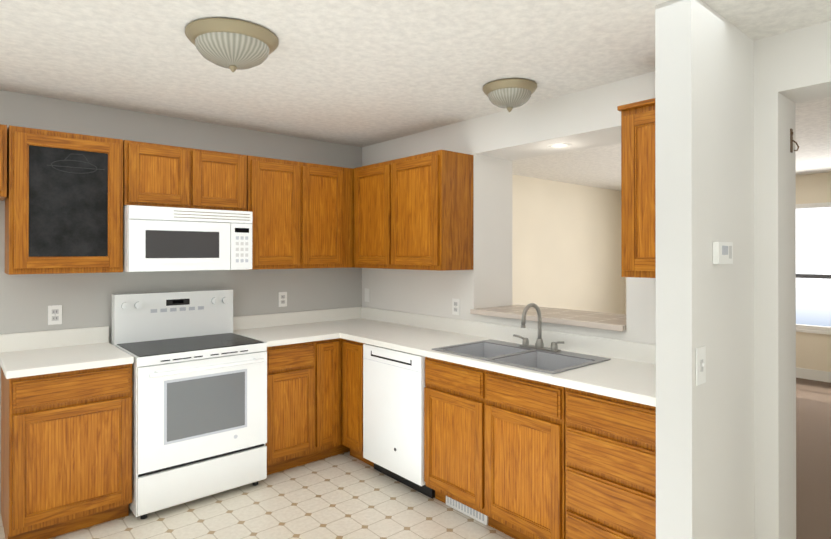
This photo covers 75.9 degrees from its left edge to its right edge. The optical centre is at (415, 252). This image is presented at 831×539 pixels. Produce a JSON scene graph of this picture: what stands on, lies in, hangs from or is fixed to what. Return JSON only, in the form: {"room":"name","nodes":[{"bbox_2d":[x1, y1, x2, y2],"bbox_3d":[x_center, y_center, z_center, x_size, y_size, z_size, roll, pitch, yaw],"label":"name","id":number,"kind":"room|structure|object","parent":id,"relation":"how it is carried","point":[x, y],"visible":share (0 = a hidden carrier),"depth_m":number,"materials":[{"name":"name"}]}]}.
{"room":"kitchen","nodes":[
{"label":"kitchen","id":0,"kind":"room"},
{"bbox_2d":[0,90,361,512],"bbox_3d":[-2.297,0.281,3.207,4.700,2.415,0.150,0,0,-41],"label":"wall","id":1,"kind":"structure","parent":0,"point":[84,300],"depth_m":3.58,"materials":[{"name":"paint"}]},
{"bbox_2d":[0,124,6,200],"bbox_3d":[-2.601,-0.483,2.627,0.917,0.380,0.325,0,0,-41],"label":"upper cabinet","id":2,"kind":"object","parent":1,"relation":"attached to","point":[3,162],"visible":1,"depth_m":2.81,"materials":[{"name":"brown wood"}]},
{"bbox_2d":[48,305,61,324],"bbox_3d":[-2.171,0.378,3.211,0.070,0.115,0.008,0,0,-41],"label":"electrical outlet","id":3,"kind":"object","parent":1,"relation":"attached to","point":[54,314],"visible":1,"depth_m":3.21,"materials":[{"name":"plastic"}]},
{"bbox_2d":[5,125,122,274],"bbox_3d":[-2.043,-0.276,3.111,0.542,0.792,0.325,0,0,-41],"label":"upper cabinet","id":4,"kind":"object","parent":1,"relation":"attached to","point":[64,206],"visible":1,"depth_m":2.97,"materials":[{"name":"brown wood"}]},
{"bbox_2d":[123,140,246,210],"bbox_3d":[-1.546,-0.477,3.542,0.762,0.388,0.325,0,0,-41],"label":"upper cabinet","id":5,"kind":"object","parent":1,"relation":"attached to","point":[158,175],"visible":0.98,"depth_m":3.39,"materials":[{"name":"brown wood"}]},
{"bbox_2d":[123,205,251,271],"bbox_3d":[-1.519,-0.079,3.510,0.758,0.393,0.406,0,0,-41],"label":"microwave","id":6,"kind":"object","parent":5,"relation":"attached to","point":[155,238],"visible":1,"depth_m":3.32,"materials":[{"name":"white plastic"}]},
{"bbox_2d":[279,292,286,306],"bbox_3d":[-1.043,0.371,4.189,0.070,0.115,0.008,0,0,-41],"label":"electrical outlet","id":7,"kind":"object","parent":1,"relation":"attached to","point":[282,299],"visible":1,"depth_m":4.19,"materials":[{"name":"plastic"}]},
{"bbox_2d":[247,155,353,269],"bbox_3d":[-0.810,-0.273,4.180,1.175,0.792,0.325,0,0,-41],"label":"upper cabinet","id":8,"kind":"object","parent":1,"relation":"attached to","point":[302,215],"visible":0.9,"depth_m":3.94,"materials":[{"name":"brown wood"}]},
{"bbox_2d":[0,451,513,538],"bbox_3d":[-0.357,1.513,1.121,4.900,0.060,5.860,0,0,-41],"label":"floor","id":9,"kind":"structure","parent":0,"point":[346,495],"depth_m":3.02,"materials":[{"name":"tile"}]},
{"bbox_2d":[1,364,131,538],"bbox_3d":[-1.960,1.050,2.989,0.544,0.875,0.612,0,0,-41],"label":"base cabinet","id":10,"kind":"object","parent":9,"relation":"on","point":[66,452],"visible":0.77,"depth_m":2.75,"materials":[{"name":"brown wood"}]},
{"bbox_2d":[0,326,133,378],"bbox_3d":[-1.960,0.539,2.977,0.557,0.143,0.632,0,0,-41],"label":"countertop","id":11,"kind":"structure","parent":10,"relation":"on","point":[24,354],"depth_m":3.04,"materials":[{"name":"laminate"}]},
{"bbox_2d":[111,289,266,518],"bbox_3d":[-1.417,0.878,3.366,0.755,1.222,0.692,0,0,-41],"label":"range","id":12,"kind":"object","parent":9,"relation":"on","point":[199,398],"visible":0.98,"depth_m":3.19,"materials":[{"name":"metal"}]},
{"bbox_2d":[265,338,373,474],"bbox_3d":[-0.634,1.053,3.962,1.191,0.875,0.881,0,0,-41],"label":"base cabinet","id":13,"kind":"object","parent":9,"relation":"on","point":[314,400],"visible":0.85,"depth_m":3.66,"materials":[{"name":"brown wood"}]},
{"bbox_2d":[233,311,340,346],"bbox_3d":[-0.958,0.544,3.843,0.540,0.138,0.637,0,0,-41],"label":"countertop","id":14,"kind":"structure","parent":13,"relation":"on","point":[276,329],"depth_m":3.98,"materials":[{"name":"laminate"}]},
{"bbox_2d":[311,307,655,406],"bbox_3d":[0.244,0.543,3.373,0.637,0.138,2.923,0,0,-41],"label":"countertop","id":15,"kind":"structure","parent":13,"relation":"on","point":[627,372],"depth_m":3.09,"materials":[{"name":"laminate"}]},
{"bbox_2d":[432,339,610,373],"bbox_3d":[0.565,0.662,2.975,0.520,0.195,0.840,0,0,-41],"label":"double-bowl sink","id":16,"kind":"object","parent":15,"relation":"in","point":[508,353],"visible":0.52,"depth_m":3.02,"materials":[{"name":"silver metal"}]},
{"bbox_2d":[513,303,563,351],"bbox_3d":[0.672,0.428,3.069,0.196,0.272,0.353,0,0,-41],"label":"faucet","id":17,"kind":"object","parent":15,"relation":"on","point":[539,344],"visible":1,"depth_m":3.09,"materials":[{"name":"silver metal"}]},
{"bbox_2d":[363,344,434,498],"bbox_3d":[0.062,1.055,3.576,0.591,0.868,0.596,0,0,-41],"label":"dishwasher","id":18,"kind":"object","parent":9,"relation":"on","point":[393,411],"visible":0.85,"depth_m":3.35,"materials":[{"name":"plastic"}]},
{"bbox_2d":[424,357,564,538],"bbox_3d":[0.587,1.050,2.997,0.612,0.875,0.954,0,0,-41],"label":"base cabinet","id":19,"kind":"object","parent":9,"relation":"on","point":[494,447],"visible":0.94,"depth_m":2.73,"materials":[{"name":"brown wood"}]},
{"bbox_2d":[446,496,487,524],"bbox_3d":[0.286,1.442,3.015,0.012,0.084,0.320,0,0,-41],"label":"air vent register","id":20,"kind":"object","parent":19,"relation":"attached to","point":[467,510],"visible":0.67,"depth_m":3.00,"materials":[{"name":"white metal"}]},
{"bbox_2d":[565,387,655,538],"bbox_3d":[1.057,1.049,2.454,0.612,0.875,0.471,0,0,-41],"label":"base cabinet","id":21,"kind":"object","parent":9,"relation":"on","point":[610,467],"visible":0.56,"depth_m":2.27,"materials":[{"name":"brown wood"}]},
{"bbox_2d":[0,0,830,190],"bbox_3d":[1.415,-0.968,2.824,9.800,0.080,6.100,0,0,-41],"label":"ceiling","id":22,"kind":"structure","parent":0,"point":[360,73],"depth_m":2.58,"materials":[{"name":"white paint"}]},
{"bbox_2d":[185,18,278,71],"bbox_3d":[-0.784,-0.850,2.292,0.380,0.156,0.380,0,0,-41],"label":"ceiling light","id":23,"kind":"object","parent":22,"relation":"attached to","point":[233,45],"visible":1,"depth_m":2.19,"materials":[{"name":"white glass"}]},
{"bbox_2d":[483,78,536,111],"bbox_3d":[0.526,-0.854,2.978,0.300,0.146,0.300,0,0,-41],"label":"ceiling light","id":24,"kind":"object","parent":22,"relation":"attached to","point":[509,94],"visible":1,"depth_m":2.89,"materials":[{"name":"white glass"}]},
{"bbox_2d":[512,174,623,313],"bbox_3d":[1.427,0.290,6.637,4.580,2.415,0.150,0,0,-41],"label":"wall","id":25,"kind":"structure","parent":0,"point":[566,245],"depth_m":7.03,"materials":[{"name":"beige paint"}]},
{"bbox_2d":[362,0,830,538],"bbox_3d":[1.200,0.279,2.534,1.140,2.415,5.750,0,0,-41],"label":"wall","id":26,"kind":"structure","parent":0,"point":[726,94],"depth_m":2.27,"materials":[{"name":"paint"}]},
{"bbox_2d":[365,288,369,301],"bbox_3d":[-0.419,0.372,4.624,0.005,0.115,0.070,0,0,-41],"label":"electrical outlet","id":27,"kind":"object","parent":26,"relation":"attached to","point":[367,294],"visible":1,"depth_m":4.62,"materials":[{"name":"white plastic"}]},
{"bbox_2d":[354,150,472,270],"bbox_3d":[-0.051,-0.274,3.954,0.325,0.792,1.005,0,0,-41],"label":"upper cabinet","id":28,"kind":"object","parent":26,"relation":"attached to","point":[414,212],"visible":1,"depth_m":3.67,"materials":[{"name":"brown wood"}]},
{"bbox_2d":[452,298,459,314],"bbox_3d":[0.288,0.390,3.807,0.008,0.115,0.070,0,0,-41],"label":"electrical outlet","id":29,"kind":"object","parent":26,"relation":"attached to","point":[455,306],"visible":1,"depth_m":3.81,"materials":[{"name":"plastic"}]},
{"bbox_2d":[470,305,625,331],"bbox_3d":[0.928,0.406,3.407,0.507,0.033,1.103,0,0,-41],"label":"sill","id":30,"kind":"structure","parent":26,"relation":"on","point":[602,320],"depth_m":3.29,"materials":[{"name":"stone"}]},
{"bbox_2d":[547,143,571,147],"bbox_3d":[0.917,-0.678,3.397,0.156,0.004,0.156,0,0,-41],"label":"recessed light","id":31,"kind":"object","parent":26,"relation":"in","point":[559,145],"visible":0.96,"depth_m":3.38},
{"bbox_2d":[617,98,655,277],"bbox_3d":[1.201,-0.288,2.506,0.332,0.812,0.356,0,0,-41],"label":"upper cabinet","id":32,"kind":"object","parent":26,"relation":"attached to","point":[638,224],"visible":0.44,"depth_m":2.47,"materials":[{"name":"brown wood"}]},
{"bbox_2d":[696,346,705,385],"bbox_3d":[1.048,0.415,1.947,0.080,0.135,0.015,0,0,-41],"label":"light switch","id":33,"kind":"object","parent":26,"relation":"attached to","point":[700,365],"visible":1,"depth_m":1.94,"materials":[{"name":"white plastic"}]},
{"bbox_2d":[713,242,732,263],"bbox_3d":[1.196,0.003,2.071,0.145,0.085,0.024,0,0,-41],"label":"thermostat","id":34,"kind":"object","parent":26,"relation":"attached to","point":[722,252],"visible":1,"depth_m":2.04,"materials":[{"name":"white plastic"}]},
{"bbox_2d":[790,129,798,152],"bbox_3d":[1.700,-0.501,2.387,0.024,0.105,0.030,0,0,-41],"label":"coat hook","id":35,"kind":"object","parent":26,"relation":"attached to","point":[791,140],"visible":0.96,"depth_m":2.39,"materials":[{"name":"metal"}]},
{"bbox_2d":[624,172,830,371],"bbox_3d":[5.071,0.288,5.893,0.150,2.415,5.750,0,0,-41],"label":"wall","id":36,"kind":"structure","parent":0,"point":[813,351],"depth_m":6.25,"materials":[{"name":"beige paint"}]},
{"bbox_2d":[796,202,830,334],"bbox_3d":[4.824,0.186,6.109,0.120,1.520,2.640,0,0,-41],"label":"window","id":37,"kind":"structure","parent":36,"relation":"in","point":[813,329],"depth_m":6.25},
{"bbox_2d":[796,367,830,382],"bbox_3d":[5.006,1.435,5.839,0.014,0.120,5.739,0,0,-41],"label":"baseboard","id":38,"kind":"structure","parent":36,"relation":"attached to","point":[816,375],"depth_m":6.22,"materials":[{"name":"white wood"}]},
{"bbox_2d":[796,378,830,538],"bbox_3d":[3.266,1.522,4.422,4.900,0.060,6.100,0,0,-41],"label":"floor","id":39,"kind":"structure","parent":0,"point":[813,459],"depth_m":3.83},
{"label":"outside","id":40,"kind":"structure","parent":0,"visible":0},
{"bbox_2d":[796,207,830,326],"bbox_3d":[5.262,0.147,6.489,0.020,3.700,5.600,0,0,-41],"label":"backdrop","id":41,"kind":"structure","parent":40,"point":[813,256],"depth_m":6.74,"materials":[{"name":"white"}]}
]}

